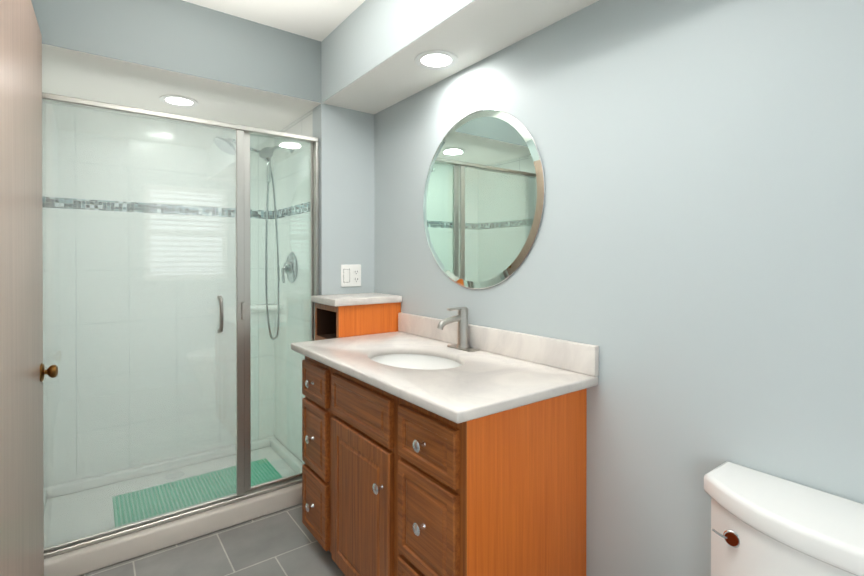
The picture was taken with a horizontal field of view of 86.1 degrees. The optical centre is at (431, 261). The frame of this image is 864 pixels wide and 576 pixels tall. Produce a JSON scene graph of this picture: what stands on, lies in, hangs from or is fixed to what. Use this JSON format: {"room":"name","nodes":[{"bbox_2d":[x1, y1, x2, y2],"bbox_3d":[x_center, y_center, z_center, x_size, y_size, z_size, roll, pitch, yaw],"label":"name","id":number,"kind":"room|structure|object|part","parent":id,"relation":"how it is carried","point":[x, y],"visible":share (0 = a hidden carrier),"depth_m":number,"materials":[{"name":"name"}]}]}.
{"room":"bathroom","nodes":[
{"label":"bathroom","id":0,"kind":"room"},
{"bbox_2d":[42,102,273,487],"bbox_3d":[-1.493,0.198,2.633,1.350,1.997,0.100,0,0,-37],"label":"wall","id":1,"kind":"structure","parent":0,"point":[255,349],"depth_m":2.52,"materials":[{"name":"tile"}]},
{"bbox_2d":[42,44,320,130],"bbox_3d":[-1.312,-0.801,2.300,1.250,0.008,0.843,0,0,-37],"label":"ceiling","id":2,"kind":"structure","parent":0,"point":[75,74],"depth_m":2.17,"materials":[{"name":"white paint"}]},
{"bbox_2d":[159,95,198,106],"bbox_3d":[-1.255,-0.796,2.295,0.172,0.006,0.172,0,0,-37],"label":"recessed light","id":3,"kind":"object","parent":2,"relation":"attached to","point":[178,100],"visible":1,"depth_m":2.28,"materials":[{"name":"white plastic"}]},
{"bbox_2d":[31,0,373,294],"bbox_3d":[-0.972,0.046,2.100,1.554,2.305,0.116,0,0,-37],"label":"wall","id":4,"kind":"structure","parent":0,"point":[184,37],"depth_m":2.15,"materials":[{"name":"grey paint"}]},
{"bbox_2d":[341,264,360,286],"bbox_3d":[-0.424,0.074,2.428,0.116,0.116,0.009,0,0,-37],"label":"outlet","id":5,"kind":"object","parent":4,"relation":"attached to","point":[351,275],"visible":1,"depth_m":2.43,"materials":[{"name":"white plastic"}]},
{"bbox_2d":[344,269,349,281],"bbox_3d":[-0.444,0.074,2.410,0.036,0.070,0.004,0,0,-37],"label":"switch","id":6,"kind":"object","parent":5,"relation":"attached to","point":[346,271],"depth_m":2.41,"materials":[{"name":"white plastic"}]},
{"bbox_2d":[80,504,344,575],"bbox_3d":[-0.305,1.252,1.290,1.654,0.100,3.680,0,0,-37],"label":"floor","id":7,"kind":"structure","parent":0,"point":[284,542],"depth_m":1.89,"materials":[{"name":"tile"}]},
{"bbox_2d":[42,92,318,575],"bbox_3d":[-1.240,0.258,2.292,1.146,1.880,0.746,0,0,-37],"label":"shower","id":8,"kind":"object","parent":7,"relation":"on","point":[96,522],"visible":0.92,"depth_m":2.00,"materials":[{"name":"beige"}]},
{"bbox_3d":[-1.184,0.238,1.931,0.703,1.686,0.006,0,0,-37],"label":"glass","id":9,"kind":"part","parent":8,"relation":"part of","materials":[{"name":"clear glass"}]},
{"bbox_3d":[-1.184,1.083,1.935,0.695,0.012,0.018,0,0,-37],"label":"rail","id":10,"kind":"part","parent":8,"relation":"part of","materials":[{"name":"silver metal"}]},
{"bbox_3d":[-0.948,0.239,2.074,0.016,0.166,0.049,0,0,-37],"label":"handle pull","id":11,"kind":"part","parent":8,"relation":"part of","materials":[{"name":"silver metal"}]},
{"bbox_3d":[-0.874,0.229,2.142,0.014,0.080,0.012,0,0,-37],"label":"stile pull","id":12,"kind":"part","parent":8,"relation":"part of","materials":[{"name":"silver metal"}]},
{"bbox_3d":[-1.000,-0.620,2.522,0.192,0.080,0.019,0,0,-37],"label":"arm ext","id":13,"kind":"part","parent":8,"relation":"part of","materials":[{"name":"silver metal"}]},
{"bbox_2d":[250,303,282,309],"bbox_3d":[-1.019,0.278,2.814,0.170,0.025,0.170,0,0,-37],"label":"corner shelf","id":14,"kind":"object","parent":8,"relation":"attached to","point":[257,305],"depth_m":2.78,"materials":[{"name":"white ceramic"}]},
{"bbox_3d":[-0.744,1.081,2.294,0.303,0.012,0.018,0,0,-37],"label":"rail","id":15,"kind":"part","parent":8,"relation":"part of","materials":[{"name":"silver metal"}]},
{"bbox_3d":[-0.744,0.236,2.290,0.311,1.686,0.006,0,0,-37],"label":"glass","id":16,"kind":"part","parent":8,"relation":"part of","materials":[{"name":"clear glass"}]},
{"bbox_3d":[-0.869,-0.623,2.619,0.142,0.086,0.019,0,0,-37],"label":"arm","id":17,"kind":"part","parent":8,"relation":"part of"},
{"bbox_3d":[-0.840,0.077,2.626,0.032,0.094,0.047,0,0,-37],"label":"valve lever","id":18,"kind":"part","parent":8,"relation":"part of","materials":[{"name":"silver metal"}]},
{"bbox_3d":[-0.825,0.036,2.655,0.045,0.176,0.176,0,0,-37],"label":"valve plate","id":19,"kind":"part","parent":8,"relation":"part of","materials":[{"name":"silver metal"}]},
{"bbox_2d":[302,325,586,575],"bbox_3d":[-0.134,0.785,1.818,0.543,0.830,1.336,0,0,-37],"label":"bathroom vanity","id":20,"kind":"object","parent":7,"relation":"on","point":[450,446],"depth_m":1.36,"materials":[{"name":"brown wood"}]},
{"bbox_3d":[-0.496,0.996,1.877,0.030,0.033,0.033,0,0,-37],"label":"knob","id":21,"kind":"part","parent":20,"relation":"part of","materials":[{"name":"silver metal"}]},
{"bbox_3d":[-0.496,0.720,1.876,0.030,0.033,0.033,0,0,-37],"label":"knob","id":22,"kind":"part","parent":20,"relation":"part of","materials":[{"name":"silver metal"}]},
{"bbox_3d":[-0.496,0.496,1.875,0.030,0.033,0.033,0,0,-37],"label":"knob","id":23,"kind":"part","parent":20,"relation":"part of","materials":[{"name":"silver metal"}]},
{"bbox_3d":[-0.478,0.496,1.888,0.018,0.148,0.242,0,0,-37],"label":"drawer","id":24,"kind":"part","parent":20,"relation":"part of","materials":[{"name":"brown wood"}]},
{"bbox_3d":[-0.478,0.996,1.891,0.018,0.251,0.242,0,0,-37],"label":"drawer","id":25,"kind":"part","parent":20,"relation":"part of","materials":[{"name":"brown wood"}]},
{"bbox_3d":[-0.478,0.720,1.889,0.018,0.269,0.242,0,0,-37],"label":"drawer","id":26,"kind":"part","parent":20,"relation":"part of","materials":[{"name":"brown wood"}]},
{"bbox_3d":[-0.249,0.855,1.582,0.018,0.536,0.418,0,0,-37],"label":"door","id":27,"kind":"part","parent":20,"relation":"part of","materials":[{"name":"brown wood"}]},
{"bbox_3d":[-0.167,0.702,1.432,0.030,0.033,0.033,0,0,-37],"label":"knob door","id":28,"kind":"part","parent":20,"relation":"part of","materials":[{"name":"silver metal"}]},
{"bbox_3d":[-0.017,0.999,1.269,0.018,0.251,0.265,0,0,-37],"label":"drawer","id":29,"kind":"part","parent":20,"relation":"part of","materials":[{"name":"brown wood"}]},
{"bbox_3d":[-0.035,0.723,1.254,0.030,0.033,0.033,0,0,-37],"label":"knob","id":30,"kind":"part","parent":20,"relation":"part of","materials":[{"name":"silver metal"}]},
{"bbox_3d":[-0.035,0.498,1.253,0.030,0.033,0.033,0,0,-37],"label":"knob","id":31,"kind":"part","parent":20,"relation":"part of","materials":[{"name":"silver metal"}]},
{"bbox_3d":[-0.017,0.723,1.267,0.018,0.269,0.265,0,0,-37],"label":"drawer","id":32,"kind":"part","parent":20,"relation":"part of","materials":[{"name":"brown wood"}]},
{"bbox_3d":[-0.017,0.498,1.266,0.018,0.148,0.265,0,0,-37],"label":"drawer","id":33,"kind":"part","parent":20,"relation":"part of","materials":[{"name":"brown wood"}]},
{"bbox_2d":[291,329,597,424],"bbox_3d":[-0.047,0.362,1.686,0.558,0.029,1.110,0,0,-37],"label":"countertop","id":34,"kind":"structure","parent":20,"relation":"on","point":[493,384],"depth_m":1.40,"materials":[{"name":"white stone"}]},
{"bbox_2d":[371,354,461,369],"bbox_3d":[-0.061,0.448,1.685,0.341,0.140,0.464,0,0,-37],"label":"sink","id":35,"kind":"object","parent":34,"relation":"in","point":[410,361],"depth_m":1.86,"materials":[{"name":"white ceramic"}]},
{"bbox_2d":[435,307,474,352],"bbox_3d":[0.083,0.264,1.804,0.154,0.165,0.140,0,0,-37],"label":"faucet","id":36,"kind":"object","parent":34,"relation":"on","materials":[{"name":"silver metal"}]},
{"bbox_2d":[704,461,863,575],"bbox_3d":[0.626,0.844,0.748,0.596,0.722,0.504,0,0,-37],"label":"toilet","id":37,"kind":"object","parent":7,"relation":"on","point":[763,524],"visible":1,"depth_m":0.91,"materials":[{"name":"white ceramic"}]},
{"bbox_3d":[0.618,0.580,0.983,0.011,0.010,0.038,0,0,-37],"label":"lever arm","id":38,"kind":"part","parent":37,"relation":"part of"},
{"bbox_3d":[0.781,0.683,0.862,0.193,0.302,0.482,0,0,-37],"label":"tank","id":39,"kind":"part","parent":37,"relation":"part of","materials":[{"name":"white ceramic"}]},
{"bbox_2d":[182,0,364,41],"bbox_3d":[-0.053,-1.151,0.940,1.654,0.100,2.834,0,0,-37],"label":"ceiling","id":40,"kind":"structure","parent":0,"point":[320,20],"depth_m":2.06,"materials":[{"name":"white paint"}]},
{"bbox_2d":[270,0,474,463],"bbox_3d":[0.164,0.048,1.618,0.304,2.305,3.456,0,0,-37],"label":"wall","id":41,"kind":"structure","parent":0,"point":[303,125],"depth_m":2.46,"materials":[{"name":"paint"}]},
{"bbox_2d":[323,0,598,113],"bbox_3d":[0.380,-0.797,1.325,0.301,0.008,2.734,0,0,-37],"label":"bulkhead soffit","id":42,"kind":"structure","parent":0,"point":[473,32],"depth_m":1.70,"materials":[{"name":"white paint"}]},
{"bbox_2d":[415,50,457,69],"bbox_3d":[0.017,-0.793,1.823,0.172,0.006,0.172,0,0,-37],"label":"recessed light","id":43,"kind":"object","parent":42,"relation":"attached to","point":[436,59],"visible":1,"depth_m":1.81,"materials":[{"name":"white plastic"}]},
{"bbox_2d":[374,0,863,575],"bbox_3d":[0.537,0.049,1.455,0.100,2.305,2.950,0,0,-37],"label":"wall","id":44,"kind":"structure","parent":0,"point":[692,266],"depth_m":1.22,"materials":[{"name":"grey paint"}]},
{"bbox_2d":[423,109,544,288],"bbox_3d":[0.170,-0.244,1.854,0.008,0.711,0.711,0,0,-37],"label":"round mirror","id":45,"kind":"object","parent":44,"relation":"attached to","point":[483,197],"visible":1,"depth_m":1.80,"materials":[{"name":"clear glass"}]},
{"bbox_2d":[399,313,598,376],"bbox_3d":[0.170,0.300,1.844,0.022,0.091,1.106,0,0,-37],"label":"backsplash","id":46,"kind":"structure","parent":44,"relation":"attached to","point":[577,357],"depth_m":1.61,"materials":[{"name":"white stone"}]},
{"bbox_3d":[-0.677,0.053,0.483,0.100,2.305,2.834,0,0,-37],"label":"wall","id":47,"kind":"structure","parent":0,"visible":0},
{"bbox_2d":[0,0,43,575],"bbox_3d":[-1.151,0.196,1.278,0.060,1.997,0.896,0,0,-37],"label":"door leaf","id":48,"kind":"structure","parent":47,"relation":"in","point":[21,415],"depth_m":1.25,"materials":[{"name":"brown wood"}]},
{"bbox_2d":[40,363,44,381],"bbox_3d":[-1.353,0.386,1.608,0.011,0.064,0.064,0,0,-37],"label":"rosette","id":49,"kind":"object","parent":48,"relation":"attached to","point":[42,371],"visible":0.96,"depth_m":1.59,"materials":[{"name":"gold metal"}]},
{"bbox_2d":[45,365,57,377],"bbox_3d":[-1.335,0.386,1.621,0.039,0.046,0.046,0,0,-37],"label":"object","id":50,"kind":"structure","parent":49,"relation":"attached to","point":[51,371],"depth_m":1.61,"materials":[{"name":"gold metal"}]}
]}

